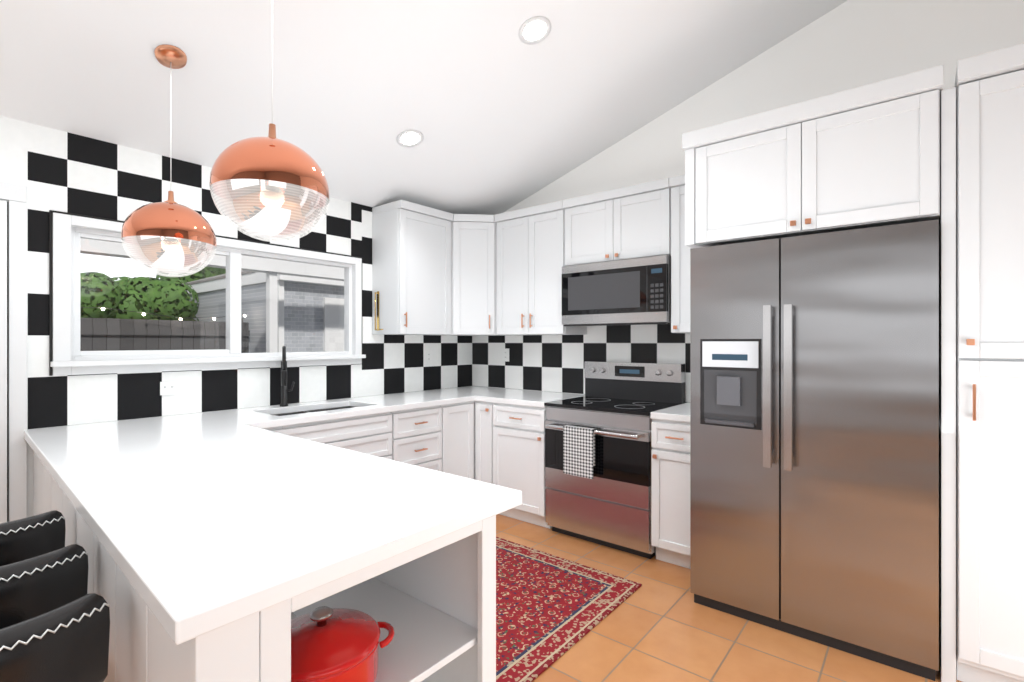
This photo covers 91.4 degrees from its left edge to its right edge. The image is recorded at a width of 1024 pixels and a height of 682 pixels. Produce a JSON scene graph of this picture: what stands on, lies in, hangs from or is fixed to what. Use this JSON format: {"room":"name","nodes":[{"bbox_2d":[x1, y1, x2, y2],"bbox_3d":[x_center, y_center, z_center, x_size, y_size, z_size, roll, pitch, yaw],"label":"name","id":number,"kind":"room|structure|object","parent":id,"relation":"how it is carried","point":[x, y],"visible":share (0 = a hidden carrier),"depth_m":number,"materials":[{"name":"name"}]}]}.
{"room":"kitchen","nodes":[
{"label":"kitchen","id":0,"kind":"room"},
{"bbox_2d":[0,116,471,521],"bbox_3d":[-2.472,0.050,2.467,0.150,2.620,6.700,0,0,39],"label":"wall","id":1,"kind":"structure","parent":0,"point":[57,170],"depth_m":2.84,"materials":[{"name":"tile"}]},
{"bbox_2d":[0,182,26,522],"bbox_3d":[-2.691,0.300,2.049,0.035,2.120,1.015,0,0,39],"label":"door","id":2,"kind":"structure","parent":1,"relation":"attached to","point":[15,195],"depth_m":2.40,"materials":[{"name":"white paint"}]},
{"bbox_2d":[160,381,176,394],"bbox_3d":[-2.002,0.269,2.914,0.008,0.078,0.082,0,0,39],"label":"electrical outlet plate","id":3,"kind":"object","parent":1,"relation":"attached to","point":[168,388],"visible":1,"depth_m":2.91,"materials":[{"name":"white plastic"}]},
{"bbox_2d":[49,210,365,375],"bbox_3d":[-1.773,-0.247,3.236,0.162,0.834,1.819,0,0,39],"label":"window","id":4,"kind":"structure","parent":1,"relation":"in","point":[67,232],"depth_m":2.98,"materials":[{"name":"white paint"}]},
{"bbox_2d":[372,200,452,334],"bbox_3d":[-0.802,-0.568,4.092,0.380,1.015,0.539,0,0,39],"label":"upper cabinet","id":5,"kind":"object","parent":1,"relation":"attached to","point":[411,262],"visible":1,"depth_m":3.93,"materials":[{"name":"white paint"}]},
{"bbox_2d":[375,291,382,330],"bbox_3d":[-1.033,-0.245,3.907,0.110,0.310,0.034,0,0,39],"label":"towel holder","id":6,"kind":"object","parent":5,"relation":"attached to","point":[377,293],"visible":1,"depth_m":3.94,"materials":[{"name":"gold metal"}]},
{"bbox_2d":[425,350,431,363],"bbox_3d":[-0.743,0.135,4.458,0.008,0.120,0.080,0,0,39],"label":"electrical outlet plate","id":7,"kind":"object","parent":1,"relation":"attached to","point":[428,356],"visible":1,"depth_m":4.45,"materials":[{"name":"white plastic"}]},
{"bbox_2d":[0,0,847,214],"bbox_3d":[0.096,-2.153,0.276,6.900,2.238,6.850,0,0,39],"label":"ceiling","id":8,"kind":"structure","parent":0,"point":[490,106],"depth_m":2.75,"materials":[{"name":"white paint"}]},
{"bbox_2d":[121,44,216,276],"bbox_3d":[-1.558,-0.812,2.283,0.360,1.030,0.360,0,0,39],"label":"pendant light","id":9,"kind":"object","parent":8,"relation":"hanging from","point":[170,236],"visible":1,"depth_m":2.17,"materials":[{"name":"orange metal"}]},
{"bbox_2d":[210,0,328,241],"bbox_3d":[-0.803,-0.981,1.674,0.360,1.288,0.360,0,0,39],"label":"pendant light","id":10,"kind":"object","parent":8,"relation":"hanging from","point":[271,187],"visible":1,"depth_m":1.55,"materials":[{"name":"orange metal"}]},
{"bbox_2d":[397,130,423,146],"bbox_3d":[-0.665,-1.327,3.265,0.170,0.057,0.176,0,0,39],"label":"recessed light","id":11,"kind":"object","parent":8,"relation":"in","point":[409,138],"visible":1,"depth_m":3.26,"materials":[{"name":"white paint"}]},
{"bbox_2d":[519,16,550,44],"bbox_3d":[0.121,-1.637,2.631,0.170,0.057,0.176,0,0,39],"label":"recessed light","id":12,"kind":"object","parent":8,"relation":"in","point":[535,30],"visible":1,"depth_m":2.63,"materials":[{"name":"white paint"}]},
{"bbox_2d":[496,514,961,681],"bbox_3d":[0.086,1.390,0.382,6.750,0.060,6.700,0,0,39],"label":"floor","id":13,"kind":"structure","parent":0,"point":[659,625],"depth_m":2.25,"materials":[{"name":"tile"}]},
{"bbox_2d":[0,510,65,565],"bbox_3d":[-1.702,0.952,1.560,0.430,0.816,0.423,0,0,39],"label":"stool","id":14,"kind":"object","parent":13,"relation":"on","point":[31,537],"visible":0.38,"depth_m":1.53,"materials":[{"name":"black leather"}]},
{"bbox_2d":[33,455,44,515],"bbox_3d":[-1.568,0.916,2.188,0.300,0.888,0.730,0,0,39],"label":"base cabinet","id":15,"kind":"object","parent":13,"relation":"on","point":[37,464],"depth_m":2.42,"materials":[{"name":"white paint"}]},
{"bbox_2d":[0,544,87,628],"bbox_3d":[-1.398,0.952,1.284,0.430,0.816,0.420,0,0,39],"label":"stool","id":16,"kind":"object","parent":13,"relation":"on","point":[30,588],"visible":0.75,"depth_m":1.25,"materials":[{"name":"black leather"}]},
{"bbox_2d":[41,467,56,513],"bbox_3d":[-1.335,0.916,1.999,0.300,0.888,0.730,0,0,39],"label":"base cabinet","id":17,"kind":"object","parent":13,"relation":"on","point":[48,484],"depth_m":2.14,"materials":[{"name":"white paint"}]},
{"bbox_2d":[0,593,109,681],"bbox_3d":[-1.125,0.952,1.017,0.429,0.816,0.422,0,0,39],"label":"stool","id":18,"kind":"object","parent":13,"relation":"on","point":[68,642],"visible":1,"depth_m":0.99,"materials":[{"name":"black leather"}]},
{"bbox_2d":[57,484,76,546],"bbox_3d":[-1.103,0.916,1.809,0.300,0.888,0.730,0,0,39],"label":"base cabinet","id":19,"kind":"object","parent":13,"relation":"on","point":[64,505],"depth_m":1.75,"materials":[{"name":"white paint"}]},
{"bbox_2d":[77,511,372,681],"bbox_3d":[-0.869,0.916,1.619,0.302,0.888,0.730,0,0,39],"label":"base cabinet","id":20,"kind":"object","parent":13,"relation":"on","point":[256,647],"depth_m":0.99,"materials":[{"name":"white paint"}]},
{"bbox_2d":[30,422,521,644],"bbox_3d":[-0.965,0.450,1.697,1.860,0.041,0.870,0,0,39],"label":"countertop","id":21,"kind":"structure","parent":20,"relation":"on","point":[200,524],"depth_m":1.29,"materials":[{"name":"stone"}]},
{"bbox_2d":[291,606,394,681],"bbox_3d":[-0.446,0.725,1.170,0.266,0.197,0.318,0,0,39],"label":"cooking pot","id":22,"kind":"object","parent":20,"relation":"in","point":[328,644],"visible":0.75,"depth_m":1.12,"materials":[{"name":"red metal"}]},
{"bbox_2d":[265,407,391,459],"bbox_3d":[-1.371,0.916,3.178,0.654,0.888,1.043,0,0,39],"label":"base cabinet","id":23,"kind":"object","parent":13,"relation":"on","point":[371,434],"visible":0.23,"depth_m":3.17,"materials":[{"name":"white paint"}]},
{"bbox_2d":[24,386,517,445],"bbox_3d":[-1.149,0.450,3.456,0.647,0.041,3.193,0,0,39],"label":"countertop","id":24,"kind":"structure","parent":23,"relation":"on","point":[367,405],"depth_m":2.97,"materials":[{"name":"stone"}]},
{"bbox_2d":[280,346,294,406],"bbox_3d":[-1.482,0.227,3.291,0.198,0.404,0.153,0,0,39],"label":"faucet","id":25,"kind":"object","parent":24,"relation":"on","point":[284,390],"visible":1,"depth_m":3.23,"materials":[{"name":"black metal"}]},
{"bbox_2d":[275,406,352,415],"bbox_3d":[-1.272,0.569,3.286,0.375,0.194,0.705,0,0,39],"label":"sink","id":26,"kind":"object","parent":24,"relation":"in","point":[313,411],"visible":0.08,"depth_m":3.45,"materials":[{"name":"silver metal"}]},
{"bbox_2d":[391,405,441,471],"bbox_3d":[-0.894,0.916,3.758,0.660,0.888,0.450,0,0,39],"label":"base cabinet","id":27,"kind":"object","parent":13,"relation":"on","point":[417,437],"visible":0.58,"depth_m":3.57,"materials":[{"name":"white paint"}]},
{"bbox_2d":[440,401,493,483],"bbox_3d":[-0.383,0.916,4.263,0.814,0.888,0.972,0,0,39],"label":"base cabinet","id":28,"kind":"object","parent":13,"relation":"on","point":[467,439],"visible":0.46,"depth_m":3.92,"materials":[{"name":"white paint"}]},
{"bbox_2d":[476,390,584,407],"bbox_3d":[0.170,0.450,4.028,0.672,0.041,0.637,0,0,39],"label":"countertop","id":29,"kind":"structure","parent":28,"relation":"on","point":[514,397],"depth_m":3.94,"materials":[{"name":"stone"}]},
{"bbox_2d":[493,403,551,528],"bbox_3d":[0.228,0.916,3.967,0.499,0.888,0.660,0,0,39],"label":"base cabinet","id":30,"kind":"object","parent":13,"relation":"on","point":[518,447],"visible":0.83,"depth_m":3.72,"materials":[{"name":"white paint"}]},
{"bbox_2d":[496,537,641,681],"bbox_3d":[-0.281,1.354,2.772,1.540,0.010,1.300,0,0,39],"label":"rug","id":31,"kind":"object","parent":13,"relation":"on","point":[551,609],"visible":0.33,"depth_m":2.57,"materials":[{"name":"red fabric"}]},
{"bbox_2d":[544,361,684,558],"bbox_3d":[0.713,0.757,3.533,0.786,1.205,0.683,0,0,39],"label":"range","id":32,"kind":"object","parent":13,"relation":"on","point":[609,503],"visible":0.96,"depth_m":3.35,"materials":[{"name":"silver metal"}]},
{"bbox_2d":[563,425,595,478],"bbox_3d":[0.448,0.729,3.326,0.230,0.323,0.039,0,0,39],"label":"towel","id":33,"kind":"object","parent":32,"relation":"hanging from","point":[579,451],"visible":0.98,"depth_m":3.31,"materials":[{"name":"fabric"}]},
{"bbox_2d":[651,419,689,568],"bbox_3d":[1.163,0.916,3.204,0.317,0.888,0.660,0,0,39],"label":"base cabinet","id":34,"kind":"object","parent":13,"relation":"on","point":[670,492],"visible":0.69,"depth_m":3.01,"materials":[{"name":"white paint"}]},
{"bbox_2d":[651,403,689,422],"bbox_3d":[1.171,0.450,3.214,0.317,0.041,0.633,0,0,39],"label":"countertop","id":35,"kind":"structure","parent":34,"relation":"on","point":[681,413],"depth_m":3.04,"materials":[{"name":"stone"}]},
{"bbox_2d":[690,219,938,680],"bbox_3d":[1.552,0.438,2.588,0.982,1.845,0.906,0,0,39],"label":"fridge","id":36,"kind":"object","parent":13,"relation":"on","point":[814,437],"visible":1,"depth_m":2.23,"materials":[{"name":"silver metal"}]},
{"bbox_2d":[939,87,955,681],"bbox_3d":[2.020,0.177,2.337,0.045,2.365,0.916,0,0,39],"label":"panel","id":37,"kind":"object","parent":13,"relation":"on","point":[947,435],"visible":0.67,"depth_m":1.98,"materials":[{"name":"white paint"}]},
{"bbox_2d":[954,43,1023,681],"bbox_3d":[2.266,0.137,2.106,0.624,2.447,0.963,0,0,39],"label":"pantry cabinet","id":38,"kind":"object","parent":13,"relation":"on","point":[989,86],"visible":0.94,"depth_m":1.90,"materials":[{"name":"white paint"}]},
{"bbox_2d":[472,0,1023,402],"bbox_3d":[2.214,-0.890,2.872,6.600,4.500,0.150,0,0,39],"label":"wall","id":39,"kind":"structure","parent":0,"point":[848,45],"depth_m":3.32,"materials":[{"name":"white paint"}]},
{"bbox_2d":[445,214,506,335],"bbox_3d":[-0.347,-0.568,4.469,0.608,1.015,0.608,0,0,39],"label":"upper cabinet","id":40,"kind":"object","parent":39,"relation":"attached to","point":[473,274],"visible":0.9,"depth_m":4.22,"materials":[{"name":"white paint"}]},
{"bbox_2d":[502,348,508,361],"bbox_3d":[-0.058,0.120,4.620,0.080,0.120,0.008,0,0,39],"label":"electrical outlet plate","id":41,"kind":"object","parent":39,"relation":"attached to","point":[505,354],"visible":1,"depth_m":4.62,"materials":[{"name":"white plastic"}]},
{"bbox_2d":[494,200,586,334],"bbox_3d":[0.229,-0.568,4.146,0.682,1.015,0.380,0,0,39],"label":"upper cabinet","id":42,"kind":"object","parent":39,"relation":"attached to","point":[530,252],"visible":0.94,"depth_m":4.00,"materials":[{"name":"white paint"}]},
{"bbox_2d":[563,178,670,265],"bbox_3d":[0.818,-0.825,3.670,0.827,0.500,0.374,0,0,39],"label":"upper cabinet","id":43,"kind":"object","parent":39,"relation":"attached to","point":[629,222],"visible":0.9,"depth_m":3.51,"materials":[{"name":"white paint"}]},
{"bbox_2d":[562,255,670,325],"bbox_3d":[0.811,-0.344,3.663,0.818,0.452,0.390,0,0,39],"label":"over-the-range microwave","id":44,"kind":"object","parent":43,"relation":"attached to","point":[635,291],"visible":1,"depth_m":3.47,"materials":[{"name":"silver metal"}]},
{"bbox_2d":[669,174,691,333],"bbox_3d":[1.259,-0.568,3.311,0.304,1.015,0.374,0,0,39],"label":"upper cabinet","id":45,"kind":"object","parent":39,"relation":"attached to","point":[680,286],"visible":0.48,"depth_m":3.25,"materials":[{"name":"white paint"}]},
{"bbox_2d":[682,65,943,247],"bbox_3d":[1.592,-0.797,2.656,1.034,0.579,0.964,0,0,39],"label":"upper cabinet","id":46,"kind":"object","parent":39,"relation":"attached to","point":[865,156],"visible":0.98,"depth_m":2.24,"materials":[{"name":"white paint"}]},
{"label":"outside","id":47,"kind":"structure","parent":0,"visible":0},
{"bbox_2d":[80,253,159,280],"bbox_3d":[-10.094,-5.635,18.556,0.100,14.010,40.000,0,0,39],"label":"sky","id":48,"kind":"structure","parent":47,"point":[124,267],"depth_m":15.59,"materials":[{"name":"white"}]},
{"bbox_3d":[-6.597,1.405,10.542,16.450,0.070,24.000,0,0,39],"label":"ground","id":49,"kind":"structure","parent":47,"visible":0},
{"bbox_2d":[80,272,198,320],"bbox_3d":[-6.798,0.158,8.288,2.554,2.437,2.508,0,0,39],"label":"bush","id":50,"kind":"object","parent":49,"relation":"on","point":[104,297],"depth_m":7.82,"materials":[{"name":"green plant"}]},
{"bbox_2d":[80,318,249,352],"bbox_3d":[-7.010,0.505,4.039,0.110,1.730,9.400,0,0,39],"label":"fence","id":51,"kind":"object","parent":49,"relation":"on","point":[151,341],"depth_m":6.73,"materials":[{"name":"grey wood"}]},
{"bbox_2d":[80,307,245,319],"bbox_3d":[-5.205,-0.363,6.039,0.034,0.135,3.814,0,0,39],"label":"string lights","id":52,"kind":"object","parent":51,"relation":"hanging from","point":[102,308],"depth_m":6.51,"materials":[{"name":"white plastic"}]},
{"bbox_2d":[156,267,225,282],"bbox_3d":[-7.561,-0.965,13.456,2.689,4.670,3.516,0,0,39],"label":"tree","id":53,"kind":"object","parent":49,"relation":"on","point":[205,273],"depth_m":12.04,"materials":[{"name":"green plant"}]},
{"bbox_2d":[80,238,343,352],"bbox_3d":[-3.773,0.135,5.658,0.200,2.470,10.000,0,0,39],"label":"patio cover","id":54,"kind":"object","parent":49,"relation":"on","point":[312,269],"depth_m":6.42,"materials":[{"name":"white"}]},
{"bbox_2d":[182,270,343,352],"bbox_3d":[-3.304,-0.435,11.218,5.300,3.610,6.390,0,0,39],"label":"house","id":55,"kind":"structure","parent":49,"relation":"on","point":[254,334],"depth_m":7.70,"materials":[{"name":"grey wood"}]}
]}

